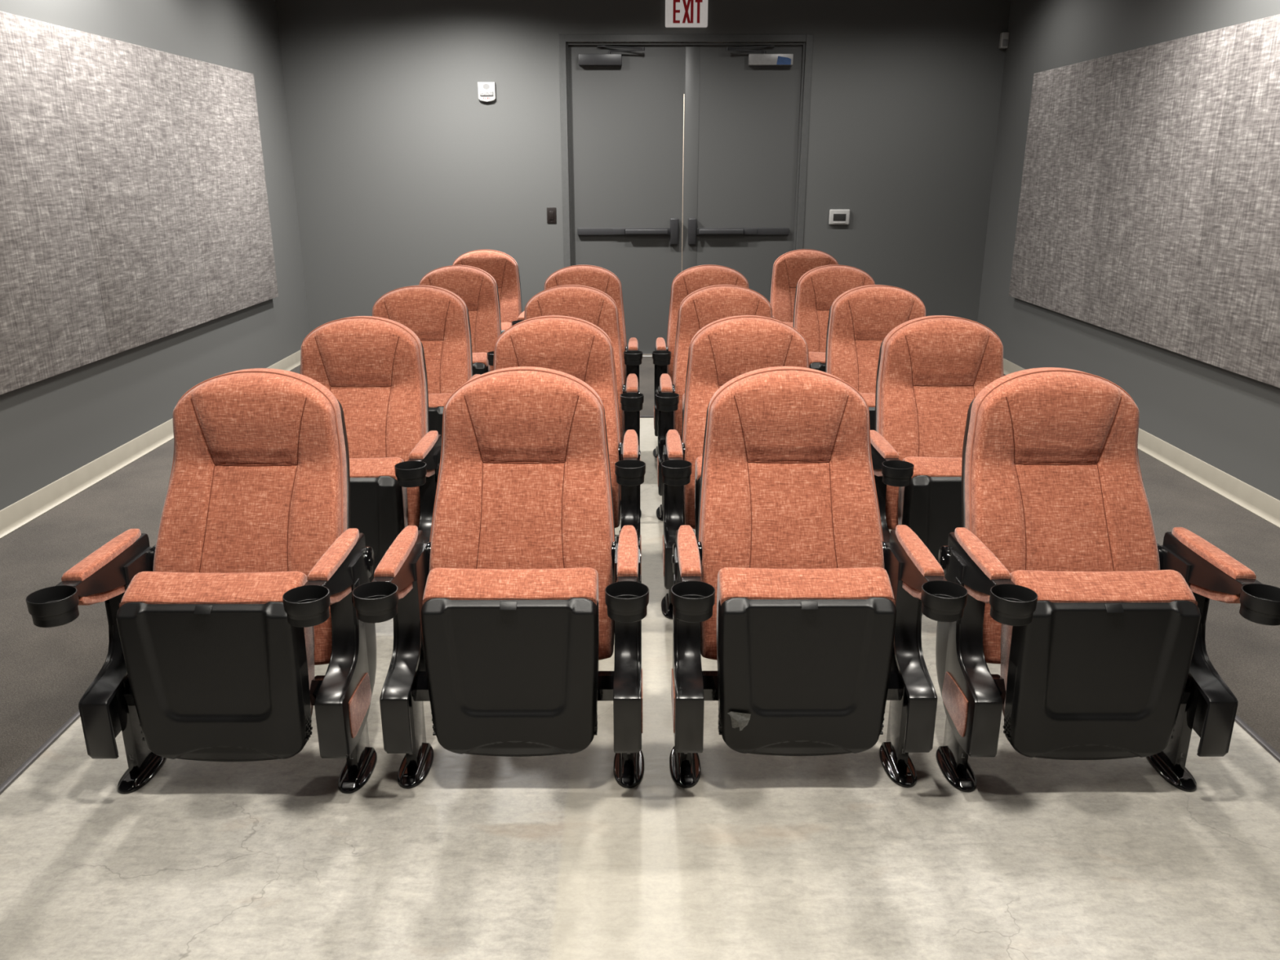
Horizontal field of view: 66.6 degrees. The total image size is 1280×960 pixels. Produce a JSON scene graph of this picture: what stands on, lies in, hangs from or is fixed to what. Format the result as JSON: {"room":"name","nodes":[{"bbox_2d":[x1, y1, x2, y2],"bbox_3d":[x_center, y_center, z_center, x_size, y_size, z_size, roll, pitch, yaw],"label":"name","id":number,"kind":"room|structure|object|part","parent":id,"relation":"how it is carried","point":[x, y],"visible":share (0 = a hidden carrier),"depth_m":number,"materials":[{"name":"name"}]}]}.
{"room":"auditorium","nodes":[
{"label":"auditorium","id":0,"kind":"room"},
{"bbox_2d":[0,0,310,510],"bbox_3d":[-2.780,-0.721,2.235,0.100,3.020,11.710,0,18,0],"label":"wall","id":1,"kind":"structure","parent":0,"point":[51,428],"depth_m":5.65,"materials":[{"name":"grey paint"}]},
{"bbox_2d":[0,11,111,395],"bbox_3d":[-2.709,-1.178,4.136,0.052,1.535,1.209,0,18,0],"label":"acoustic panel","id":2,"kind":"object","parent":1,"relation":"attached to","point":[52,320],"visible":1,"depth_m":4.35,"materials":[{"name":"fabric"}]},
{"bbox_2d":[56,25,210,355],"bbox_3d":[-2.711,-1.546,5.289,0.052,1.535,1.209,0,18,0],"label":"acoustic panel","id":3,"kind":"object","parent":1,"relation":"attached to","point":[124,98],"visible":0.79,"depth_m":5.18,"materials":[{"name":"fabric"}]},
{"bbox_2d":[0,350,300,538],"bbox_3d":[-2.720,0.663,2.666,0.019,0.106,11.490,0,18,0],"label":"baseboard","id":4,"kind":"structure","parent":1,"relation":"attached to","point":[29,508],"depth_m":4.80,"materials":[{"name":"beige plastic"}]},
{"bbox_2d":[174,54,278,319],"bbox_3d":[-2.714,-1.913,6.442,0.052,1.535,1.209,0,18,0],"label":"acoustic panel","id":5,"kind":"object","parent":1,"relation":"attached to","point":[219,103],"visible":0.8,"depth_m":6.37,"materials":[{"name":"fabric"}]},
{"bbox_2d":[0,417,1279,959],"bbox_3d":[0.039,0.520,3.472,5.741,0.100,13.300,0,18,0],"label":"floor","id":6,"kind":"structure","parent":0,"point":[548,857],"depth_m":2.23,"materials":[{"name":"concrete"}]},
{"bbox_2d":[0,709,79,794],"bbox_3d":[-1.617,1.032,1.690,0.018,0.009,9.400,0,18,0],"label":"trim","id":7,"kind":"structure","parent":6,"relation":"on","point":[60,731],"depth_m":2.62,"materials":[{"name":"grey metal"}]},
{"bbox_2d":[26,368,377,794],"bbox_3d":[-1.020,0.266,2.472,0.661,0.992,0.698,0,18,0],"label":"seat","id":8,"kind":"object","parent":6,"relation":"on","point":[219,629],"visible":1,"depth_m":2.42,"materials":[{"name":"orange fabric"}]},
{"bbox_3d":[-1.301,0.237,2.383,0.057,0.107,0.347,0,18,0],"label":"armrest","id":9,"kind":"part","parent":8,"relation":"part of","materials":[{"name":"orange fabric"}]},
{"bbox_3d":[-1.301,0.608,2.520,0.029,0.288,0.114,0,18,0],"label":"leg","id":10,"kind":"part","parent":8,"relation":"part of","materials":[{"name":"black metal"}]},
{"bbox_3d":[-1.301,0.752,2.548,0.082,0.020,0.200,0,18,0],"label":"foot plate","id":11,"kind":"part","parent":8,"relation":"part of","materials":[{"name":"black metal"}]},
{"bbox_2d":[119,571,314,717],"bbox_3d":[-1.020,0.422,2.394,0.414,0.399,0.122,0,18,0],"label":"seat cushion","id":12,"kind":"object","parent":8,"relation":"on","point":[228,680],"depth_m":2.33,"materials":[{"name":"black plastic"}]},
{"bbox_3d":[-1.021,0.093,2.579,0.491,0.724,0.337,0,18,0],"label":"backrest","id":13,"kind":"part","parent":8,"relation":"part of","materials":[{"name":"orange fabric"}]},
{"bbox_3d":[-0.739,0.237,2.384,0.057,0.107,0.347,0,18,0],"label":"armrest","id":14,"kind":"part","parent":8,"relation":"part of","materials":[{"name":"orange fabric"}]},
{"bbox_3d":[-0.739,0.751,2.549,0.082,0.020,0.200,0,18,0],"label":"foot plate","id":15,"kind":"part","parent":8,"relation":"part of","materials":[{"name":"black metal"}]},
{"bbox_3d":[-0.739,0.607,2.521,0.029,0.288,0.114,0,18,0],"label":"leg","id":16,"kind":"part","parent":8,"relation":"part of","materials":[{"name":"black metal"}]},
{"bbox_2d":[300,315,441,582],"bbox_3d":[-1.011,-0.034,3.411,0.661,0.992,0.698,0,18,0],"label":"seat","id":17,"kind":"object","parent":6,"relation":"on","point":[375,367],"visible":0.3,"depth_m":3.47,"materials":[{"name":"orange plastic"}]},
{"bbox_2d":[349,457,408,527],"bbox_3d":[-1.010,0.123,3.333,0.414,0.399,0.122,0,18,0],"label":"seat cushion","id":18,"kind":"object","parent":17,"relation":"on","point":[365,473],"depth_m":3.25,"materials":[{"name":"orange fabric"}]},
{"bbox_3d":[-0.729,-0.062,3.323,0.057,0.107,0.347,0,18,0],"label":"armrest","id":19,"kind":"part","parent":17,"relation":"part of","materials":[{"name":"orange fabric"}]},
{"bbox_2d":[372,284,479,435],"bbox_3d":[-1.013,-0.336,4.359,0.661,0.992,0.698,0,18,0],"label":"seat","id":20,"kind":"object","parent":6,"relation":"on","point":[439,317],"visible":0.17,"depth_m":4.43,"materials":[{"name":"orange fabric"}]},
{"bbox_3d":[-1.013,-0.509,4.465,0.491,0.724,0.337,0,18,0],"label":"backrest","id":21,"kind":"part","parent":20,"relation":"part of","materials":[{"name":"orange fabric"}]},
{"bbox_2d":[428,392,451,407],"bbox_3d":[-1.012,-0.179,4.280,0.414,0.399,0.122,0,18,0],"label":"seat cushion","id":22,"kind":"object","parent":20,"relation":"on","point":[435,400],"depth_m":4.21,"materials":[{"name":"orange fabric"}]},
{"bbox_2d":[418,265,501,375],"bbox_3d":[-1.015,-0.638,5.307,0.661,0.992,0.698,0,18,0],"label":"seat","id":23,"kind":"object","parent":6,"relation":"on","point":[477,288],"visible":0.17,"depth_m":5.38,"materials":[{"name":"orange fabric"}]},
{"bbox_2d":[471,351,489,372],"bbox_3d":[-1.015,-0.482,5.229,0.414,0.399,0.122,0,18,0],"label":"seat cushion","id":24,"kind":"object","parent":23,"relation":"on","point":[480,360],"depth_m":5.14,"materials":[{"name":"orange fabric"}]},
{"bbox_2d":[352,366,648,788],"bbox_3d":[-0.311,0.258,2.493,0.661,0.992,0.698,0,18,0],"label":"seat","id":25,"kind":"object","parent":6,"relation":"on","point":[504,620],"visible":1,"depth_m":2.44,"materials":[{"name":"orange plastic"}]},
{"bbox_3d":[-0.592,0.231,2.404,0.057,0.107,0.347,0,18,0],"label":"armrest","id":26,"kind":"part","parent":25,"relation":"part of","materials":[{"name":"orange fabric"}]},
{"bbox_3d":[-0.591,0.601,2.540,0.029,0.288,0.114,0,18,0],"label":"leg","id":27,"kind":"part","parent":25,"relation":"part of","materials":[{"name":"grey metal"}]},
{"bbox_3d":[-0.591,0.745,2.568,0.082,0.020,0.200,0,18,0],"label":"foot plate","id":28,"kind":"part","parent":25,"relation":"part of","materials":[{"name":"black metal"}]},
{"bbox_2d":[422,567,599,644],"bbox_3d":[-0.310,0.415,2.414,0.414,0.399,0.122,0,18,0],"label":"seat cushion","id":29,"kind":"object","parent":25,"relation":"on","point":[451,587],"depth_m":2.33,"materials":[{"name":"orange fabric"}]},
{"bbox_3d":[-0.311,0.086,2.599,0.491,0.724,0.337,0,18,0],"label":"backrest","id":30,"kind":"part","parent":25,"relation":"part of","materials":[{"name":"orange fabric"}]},
{"bbox_3d":[-0.029,0.230,2.405,0.057,0.107,0.347,0,18,0],"label":"armrest","id":31,"kind":"part","parent":25,"relation":"part of","materials":[{"name":"orange fabric"}]},
{"bbox_3d":[-0.029,0.600,2.541,0.029,0.288,0.114,0,18,0],"label":"leg","id":32,"kind":"part","parent":25,"relation":"part of","materials":[{"name":"black metal"}]},
{"bbox_3d":[-0.029,0.744,2.569,0.082,0.020,0.200,0,18,0],"label":"foot plate","id":33,"kind":"part","parent":25,"relation":"part of","materials":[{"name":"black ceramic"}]},
{"bbox_2d":[438,315,645,575],"bbox_3d":[-0.313,-0.038,3.422,0.661,0.992,0.698,0,18,0],"label":"seat","id":34,"kind":"object","parent":6,"relation":"on","point":[578,348],"visible":0.13,"depth_m":3.49,"materials":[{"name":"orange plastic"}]},
{"bbox_3d":[-0.313,-0.210,3.528,0.491,0.724,0.337,0,18,0],"label":"backrest","id":35,"kind":"part","parent":34,"relation":"part of","materials":[{"name":"orange fabric"}]},
{"bbox_3d":[-0.032,-0.067,3.334,0.057,0.107,0.347,0,18,0],"label":"armrest","id":36,"kind":"part","parent":34,"relation":"part of","materials":[{"name":"orange fabric"}]},
{"bbox_2d":[524,284,644,518],"bbox_3d":[-0.315,-0.340,4.370,0.661,0.992,0.698,0,18,0],"label":"seat","id":37,"kind":"object","parent":6,"relation":"on","point":[594,306],"visible":0.15,"depth_m":4.44,"materials":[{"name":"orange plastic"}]},
{"bbox_3d":[-0.316,-0.513,4.476,0.491,0.724,0.337,0,18,0],"label":"backrest","id":38,"kind":"part","parent":37,"relation":"part of","materials":[{"name":"orange fabric"}]},
{"bbox_2d":[543,264,642,455],"bbox_3d":[-0.318,-0.642,5.318,0.661,0.992,0.698,0,18,0],"label":"seat","id":39,"kind":"object","parent":6,"relation":"on","point":[597,277],"visible":0.12,"depth_m":5.38,"materials":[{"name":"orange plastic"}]},
{"bbox_3d":[-0.318,-0.815,5.424,0.491,0.724,0.337,0,18,0],"label":"backrest","id":40,"kind":"part","parent":39,"relation":"part of","materials":[{"name":"orange fabric"}]},
{"bbox_2d":[0,356,1279,785],"bbox_3d":[0.041,0.713,2.689,5.541,0.007,11.490,0,18,0],"label":"floor","id":41,"kind":"structure","parent":6,"relation":"on","point":[45,673],"depth_m":3.67,"materials":[{"name":"grey carpet"}]},
{"bbox_2d":[452,249,524,333],"bbox_3d":[-1.018,-0.957,6.281,0.661,0.992,0.698,0,18,0],"label":"seat","id":42,"kind":"object","parent":41,"relation":"on","point":[504,269],"visible":0.14,"depth_m":6.35,"materials":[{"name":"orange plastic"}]},
{"bbox_2d":[501,322,511,330],"bbox_3d":[-1.017,-0.800,6.203,0.414,0.399,0.122,0,18,0],"label":"seat cushion","id":43,"kind":"object","parent":42,"relation":"on","point":[504,326],"depth_m":6.13,"materials":[{"name":"orange fabric"}]},
{"bbox_2d":[769,248,838,326],"bbox_3d":[1.093,-0.959,6.285,0.661,0.992,0.698,0,18,0],"label":"seat","id":44,"kind":"object","parent":41,"relation":"on","point":[789,267],"visible":0.13,"depth_m":6.36,"materials":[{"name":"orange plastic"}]},
{"bbox_2d":[782,321,793,326],"bbox_3d":[1.094,-0.803,6.207,0.414,0.399,0.122,0,18,0],"label":"seat cushion","id":45,"kind":"object","parent":44,"relation":"on","point":[788,323],"depth_m":6.16,"materials":[{"name":"orange fabric"}]},
{"bbox_2d":[640,415,653,417],"bbox_3d":[0.034,-0.401,6.179,3.341,0.009,0.018,0,18,0],"label":"trim","id":46,"kind":"structure","parent":6,"relation":"on","point":[641,416],"depth_m":6.17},
{"bbox_2d":[652,264,748,457],"bbox_3d":[0.392,-0.643,5.319,0.661,0.992,0.698,0,18,0],"label":"seat","id":47,"kind":"object","parent":6,"relation":"on","point":[691,279],"visible":0.18,"depth_m":5.38,"materials":[{"name":"orange fabric"}]},
{"bbox_3d":[0.112,-0.157,5.394,0.082,0.020,0.200,0,18,0],"label":"foot plate","id":48,"kind":"part","parent":47,"relation":"part of","materials":[{"name":"black plastic"}]},
{"bbox_3d":[0.392,-0.816,5.426,0.491,0.724,0.337,0,18,0],"label":"backrest","id":49,"kind":"part","parent":47,"relation":"part of","materials":[{"name":"orange fabric"}]},
{"bbox_2d":[655,284,773,521],"bbox_3d":[0.395,-0.341,4.371,0.661,0.992,0.698,0,18,0],"label":"seat","id":50,"kind":"object","parent":6,"relation":"on","point":[702,307],"visible":0.21,"depth_m":4.44,"materials":[{"name":"orange fabric"}]},
{"bbox_3d":[0.114,0.145,4.447,0.082,0.020,0.200,0,18,0],"label":"foot plate","id":51,"kind":"part","parent":50,"relation":"part of","materials":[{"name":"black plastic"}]},
{"bbox_3d":[0.114,0.002,4.419,0.029,0.288,0.114,0,18,0],"label":"leg","id":52,"kind":"part","parent":50,"relation":"part of","materials":[{"name":"black metal"}]},
{"bbox_3d":[0.114,-0.369,4.282,0.057,0.107,0.347,0,18,0],"label":"armrest","id":53,"kind":"part","parent":50,"relation":"part of","materials":[{"name":"orange fabric"}]},
{"bbox_2d":[682,393,684,409],"bbox_3d":[0.395,-0.184,4.293,0.414,0.399,0.122,0,18,0],"label":"seat cushion","id":54,"kind":"object","parent":50,"relation":"on","point":[683,396],"depth_m":4.25,"materials":[{"name":"orange fabric"}]},
{"bbox_3d":[0.394,-0.514,4.478,0.491,0.724,0.337,0,18,0],"label":"backrest","id":55,"kind":"part","parent":50,"relation":"part of","materials":[{"name":"orange fabric"}]},
{"bbox_2d":[661,315,809,619],"bbox_3d":[0.397,-0.039,3.423,0.661,0.992,0.698,0,18,0],"label":"seat","id":56,"kind":"object","parent":6,"relation":"on","point":[726,348],"visible":0.21,"depth_m":3.49,"materials":[{"name":"orange fabric"}]},
{"bbox_3d":[0.116,0.447,3.499,0.082,0.020,0.200,0,18,0],"label":"foot plate","id":57,"kind":"part","parent":56,"relation":"part of","materials":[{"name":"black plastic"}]},
{"bbox_3d":[0.116,0.304,3.471,0.029,0.288,0.114,0,18,0],"label":"leg","id":58,"kind":"part","parent":56,"relation":"part of","materials":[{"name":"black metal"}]},
{"bbox_3d":[0.116,-0.067,3.334,0.057,0.107,0.347,0,18,0],"label":"armrest","id":59,"kind":"part","parent":56,"relation":"part of","materials":[{"name":"orange fabric"}]},
{"bbox_2d":[694,456,702,520],"bbox_3d":[0.397,0.118,3.345,0.414,0.399,0.122,0,18,0],"label":"seat cushion","id":60,"kind":"object","parent":56,"relation":"on","point":[699,460],"depth_m":3.27,"materials":[{"name":"orange fabric"}]},
{"bbox_3d":[0.396,-0.211,3.530,0.491,0.724,0.337,0,18,0],"label":"backrest","id":61,"kind":"part","parent":56,"relation":"part of","materials":[{"name":"orange fabric"}]},
{"bbox_2d":[669,366,967,787],"bbox_3d":[0.399,0.258,2.494,0.661,0.992,0.698,0,18,0],"label":"seat","id":62,"kind":"object","parent":6,"relation":"on","point":[811,620],"visible":1,"depth_m":2.44,"materials":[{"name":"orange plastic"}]},
{"bbox_3d":[0.119,0.744,2.570,0.082,0.020,0.200,0,18,0],"label":"foot plate","id":63,"kind":"part","parent":62,"relation":"part of","materials":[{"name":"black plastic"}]},
{"bbox_3d":[0.118,0.600,2.542,0.029,0.288,0.114,0,18,0],"label":"leg","id":64,"kind":"part","parent":62,"relation":"part of","materials":[{"name":"black metal"}]},
{"bbox_3d":[0.118,0.230,2.405,0.057,0.107,0.347,0,18,0],"label":"armrest","id":65,"kind":"part","parent":62,"relation":"part of","materials":[{"name":"orange fabric"}]},
{"bbox_2d":[728,711,751,730],"bbox_3d":[0.241,0.588,2.376,0.057,0.051,0.006,1,18,3],"label":"scrap","id":66,"kind":"object","parent":62,"relation":"attached to","point":[741,720],"visible":1,"depth_m":2.37,"materials":[{"name":"grey paper"}]},
{"bbox_3d":[0.399,0.085,2.601,0.491,0.724,0.337,0,18,0],"label":"backrest","id":67,"kind":"part","parent":62,"relation":"part of","materials":[{"name":"orange fabric"}]},
{"bbox_2d":[716,567,894,659],"bbox_3d":[0.399,0.414,2.416,0.414,0.399,0.122,0,18,0],"label":"seat cushion","id":68,"kind":"object","parent":62,"relation":"on","point":[736,586],"depth_m":2.33,"materials":[{"name":"orange fabric"}]},
{"bbox_3d":[0.680,0.599,2.543,0.029,0.288,0.114,0,18,0],"label":"leg","id":69,"kind":"part","parent":62,"relation":"part of","materials":[{"name":"black metal"}]},
{"bbox_3d":[0.681,0.743,2.571,0.082,0.020,0.200,0,18,0],"label":"foot plate","id":70,"kind":"part","parent":62,"relation":"part of","materials":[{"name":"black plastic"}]},
{"bbox_3d":[0.680,0.229,2.406,0.057,0.107,0.347,0,18,0],"label":"armrest","id":71,"kind":"part","parent":62,"relation":"part of","materials":[{"name":"orange fabric"}]},
{"bbox_2d":[792,264,875,372],"bbox_3d":[1.096,-0.641,5.311,0.661,0.992,0.698,0,18,0],"label":"seat","id":72,"kind":"object","parent":6,"relation":"on","point":[817,289],"visible":0.09,"depth_m":5.38,"materials":[{"name":"orange fabric"}]},
{"bbox_2d":[808,351,825,364],"bbox_3d":[1.096,-0.485,5.233,0.414,0.399,0.122,0,18,0],"label":"seat cushion","id":73,"kind":"object","parent":72,"relation":"on","point":[815,357],"depth_m":5.15,"materials":[{"name":"orange fabric"}]},
{"bbox_2d":[825,284,925,430],"bbox_3d":[1.098,-0.339,4.363,0.661,0.992,0.698,0,18,0],"label":"seat","id":74,"kind":"object","parent":6,"relation":"on","point":[860,318],"visible":0.15,"depth_m":4.44,"materials":[{"name":"orange fabric"}]},
{"bbox_2d":[860,392,875,407],"bbox_3d":[1.099,-0.182,4.285,0.414,0.399,0.122,0,18,0],"label":"seat cushion","id":75,"kind":"object","parent":74,"relation":"on","point":[869,398],"depth_m":4.22,"materials":[{"name":"orange fabric"}]},
{"bbox_2d":[870,315,1004,561],"bbox_3d":[1.101,-0.037,3.415,0.661,0.992,0.698,0,18,0],"label":"seat","id":76,"kind":"object","parent":6,"relation":"on","point":[931,370],"visible":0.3,"depth_m":3.48,"materials":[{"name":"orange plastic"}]},
{"bbox_3d":[0.820,-0.065,3.326,0.057,0.107,0.347,0,18,0],"label":"armrest","id":77,"kind":"part","parent":76,"relation":"part of","materials":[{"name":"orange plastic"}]},
{"bbox_2d":[897,456,962,524],"bbox_3d":[1.101,0.120,3.337,0.414,0.399,0.122,0,18,0],"label":"seat cushion","id":78,"kind":"object","parent":76,"relation":"on","point":[944,473],"depth_m":3.25,"materials":[{"name":"black plastic"}]},
{"bbox_2d":[935,367,1279,792],"bbox_3d":[1.109,0.263,2.477,0.661,0.992,0.698,0,18,0],"label":"seat","id":79,"kind":"object","parent":6,"relation":"on","point":[1095,628],"visible":1,"depth_m":2.42,"materials":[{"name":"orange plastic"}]},
{"bbox_3d":[0.828,0.605,2.524,0.029,0.288,0.114,0,18,0],"label":"leg","id":80,"kind":"part","parent":79,"relation":"part of","materials":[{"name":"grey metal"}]},
{"bbox_3d":[0.828,0.749,2.552,0.082,0.020,0.200,0,18,0],"label":"foot plate","id":81,"kind":"part","parent":79,"relation":"part of","materials":[{"name":"black metal"}]},
{"bbox_3d":[0.828,0.235,2.388,0.057,0.107,0.347,0,18,0],"label":"armrest","id":82,"kind":"part","parent":79,"relation":"part of","materials":[{"name":"orange fabric"}]},
{"bbox_3d":[1.108,0.090,2.583,0.491,0.724,0.337,0,18,0],"label":"backrest","id":83,"kind":"part","parent":79,"relation":"part of","materials":[{"name":"orange fabric"}]},
{"bbox_2d":[1000,569,1197,715],"bbox_3d":[1.109,0.419,2.398,0.414,0.399,0.122,0,18,0],"label":"seat cushion","id":84,"kind":"object","parent":79,"relation":"on","point":[1117,677],"depth_m":2.33,"materials":[{"name":"orange fabric"}]},
{"bbox_3d":[1.390,0.748,2.553,0.082,0.020,0.200,0,18,0],"label":"foot plate","id":85,"kind":"part","parent":79,"relation":"part of","materials":[{"name":"black metal"}]},
{"bbox_3d":[1.390,0.604,2.525,0.029,0.288,0.114,0,18,0],"label":"leg","id":86,"kind":"part","parent":79,"relation":"part of","materials":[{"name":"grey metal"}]},
{"bbox_3d":[1.390,0.234,2.389,0.057,0.107,0.347,0,18,0],"label":"armrest","id":87,"kind":"part","parent":79,"relation":"part of","materials":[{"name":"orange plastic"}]},
{"bbox_2d":[1235,714,1279,762],"bbox_3d":[1.706,1.028,1.696,0.018,0.009,9.400,0,18,0],"label":"trim","id":88,"kind":"structure","parent":6,"relation":"on","point":[1252,733],"depth_m":2.68,"materials":[{"name":"grey metal"}]},
{"bbox_2d":[275,0,1010,332],"bbox_3d":[0.027,-2.438,7.777,5.541,2.920,0.120,0,18,0],"label":"wall","id":89,"kind":"structure","parent":0,"point":[402,171],"depth_m":7.62,"materials":[{"name":"grey paint"}]},
{"bbox_2d":[477,82,496,102],"bbox_3d":[-1.182,-2.993,7.513,0.132,0.141,0.041,0,18,0],"label":"fire alarm strobe","id":90,"kind":"object","parent":89,"relation":"attached to","point":[486,91],"visible":1,"depth_m":7.50,"materials":[{"name":"white plastic"}]},
{"bbox_2d":[482,83,489,88],"bbox_3d":[-1.182,-3.026,7.492,0.054,0.041,0.002,0,18,0],"label":"speaker grille","id":91,"kind":"object","parent":90,"relation":"attached to","point":[485,86],"depth_m":7.49,"materials":[{"name":"grey plastic"}]},
{"bbox_2d":[546,207,556,222],"bbox_3d":[-0.709,-2.121,7.808,0.074,0.122,0.011,0,18,0],"label":"light switch","id":92,"kind":"object","parent":89,"relation":"attached to","point":[551,211],"visible":1,"depth_m":7.80,"materials":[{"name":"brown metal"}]},
{"bbox_2d":[568,44,684,354],"bbox_3d":[-0.111,-2.199,7.823,0.904,2.405,0.130,0,18,0],"label":"door","id":93,"kind":"structure","parent":89,"relation":"in","point":[626,101],"depth_m":7.76,"materials":[{"name":"paint"}]},
{"bbox_3d":[-0.171,-2.007,7.870,0.095,0.046,0.008,0,18,0],"label":"rail","id":94,"kind":"part","parent":93,"relation":"part of","materials":[{"name":"grey metal"}]},
{"bbox_3d":[-0.144,-3.293,7.453,0.366,0.062,0.039,2,18,8],"label":"closer arm","id":95,"kind":"part","parent":93,"relation":"part of","materials":[{"name":"grey metal"}]},
{"bbox_3d":[-0.131,-2.012,7.887,0.749,0.054,0.032,0,18,0],"label":"exit device rail","id":96,"kind":"part","parent":93,"relation":"part of","materials":[{"name":"grey metal"}]},
{"bbox_2d":[642,354,652,356],"bbox_3d":[0.351,-1.049,8.221,1.832,0.004,0.120,0,18,0],"label":"trim","id":97,"kind":"structure","parent":89,"relation":"attached to","point":[643,355],"depth_m":8.22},
{"bbox_2d":[558,34,813,267],"bbox_3d":[0.350,-2.228,7.842,1.940,2.479,0.126,0,18,0],"label":"door frame","id":98,"kind":"structure","parent":89,"relation":"attached to","point":[564,40],"depth_m":7.50,"materials":[{"name":"paint"}]},
{"bbox_2d":[665,0,707,27],"bbox_3d":[0.351,-3.528,7.343,0.320,0.210,0.047,0,18,0],"label":"exit sign","id":99,"kind":"object","parent":89,"relation":"attached to","point":[678,13],"visible":1,"depth_m":7.33,"materials":[{"name":"white plastic"}]},
{"bbox_2d":[680,44,802,302],"bbox_3d":[0.792,-2.201,7.825,0.942,2.406,0.130,0,18,0],"label":"door","id":100,"kind":"structure","parent":89,"relation":"in","point":[742,102],"depth_m":7.72,"materials":[{"name":"paint"}]},
{"bbox_3d":[0.407,-2.200,7.844,0.109,2.385,0.003,0,18,0],"label":"meeting plate","id":101,"kind":"part","parent":100,"relation":"part of","materials":[{"name":"paint"}]},
{"bbox_3d":[0.831,-2.014,7.889,0.750,0.054,0.032,0,18,0],"label":"exit device rail","id":102,"kind":"part","parent":100,"relation":"part of","materials":[{"name":"grey metal"}]},
{"bbox_3d":[0.844,-3.294,7.453,0.381,0.062,0.039,-3,18,-8],"label":"closer arm","id":103,"kind":"part","parent":100,"relation":"part of","materials":[{"name":"grey metal"}]},
{"bbox_3d":[0.894,-2.008,7.872,0.105,0.046,0.008,0,18,0],"label":"rail","id":104,"kind":"part","parent":100,"relation":"part of","materials":[{"name":"grey metal"}]},
{"bbox_2d":[828,208,849,224],"bbox_3d":[1.599,-2.107,7.808,0.164,0.119,0.028,0,18,0],"label":"thermostat","id":105,"kind":"object","parent":89,"relation":"attached to","point":[837,216],"visible":1,"depth_m":7.80,"materials":[{"name":"white plastic"}]},
{"bbox_2d":[999,31,1008,48],"bbox_3d":[2.767,-3.340,7.402,0.055,0.113,0.058,0,18,0],"label":"wall sensor","id":106,"kind":"object","parent":89,"relation":"attached to","point":[1004,36],"visible":1,"depth_m":7.38,"materials":[{"name":"white plastic"}]},
{"bbox_2d":[681,102,684,271],"bbox_3d":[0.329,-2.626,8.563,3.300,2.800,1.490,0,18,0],"label":"trim","id":107,"kind":"structure","parent":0,"point":[683,102],"depth_m":9.19,"materials":[{"name":"silver metal"}]},
{"bbox_2d":[977,0,1279,500],"bbox_3d":[2.861,-0.729,2.246,0.100,3.020,11.710,0,18,0],"label":"wall","id":108,"kind":"structure","parent":0,"point":[1229,421],"depth_m":5.75,"materials":[{"name":"grey paint"}]},
{"bbox_2d":[1008,53,1115,319],"bbox_3d":[2.774,-1.921,6.453,0.052,1.535,1.209,0,18,0],"label":"acoustic panel","id":109,"kind":"object","parent":108,"relation":"attached to","point":[1068,111],"visible":0.79,"depth_m":6.36,"materials":[{"name":"fabric"}]},
{"bbox_2d":[1003,358,1279,528],"bbox_3d":[2.802,0.656,2.677,0.019,0.106,11.490,0,18,0],"label":"baseboard","id":110,"kind":"structure","parent":108,"relation":"attached to","point":[1260,504],"depth_m":4.79,"materials":[{"name":"beige plastic"}]},
{"bbox_2d":[1079,24,1237,354],"bbox_3d":[2.777,-1.553,5.300,0.052,1.535,1.209,0,18,0],"label":"acoustic panel","id":111,"kind":"object","parent":108,"relation":"attached to","point":[1166,99],"visible":0.8,"depth_m":5.21,"materials":[{"name":"fabric"}]},
{"bbox_2d":[1181,13,1279,387],"bbox_3d":[2.780,-1.185,4.147,0.052,1.535,1.209,0,18,0],"label":"acoustic panel","id":112,"kind":"object","parent":108,"relation":"attached to","point":[1233,325],"visible":1,"depth_m":4.42,"materials":[{"name":"fabric"}]}
]}

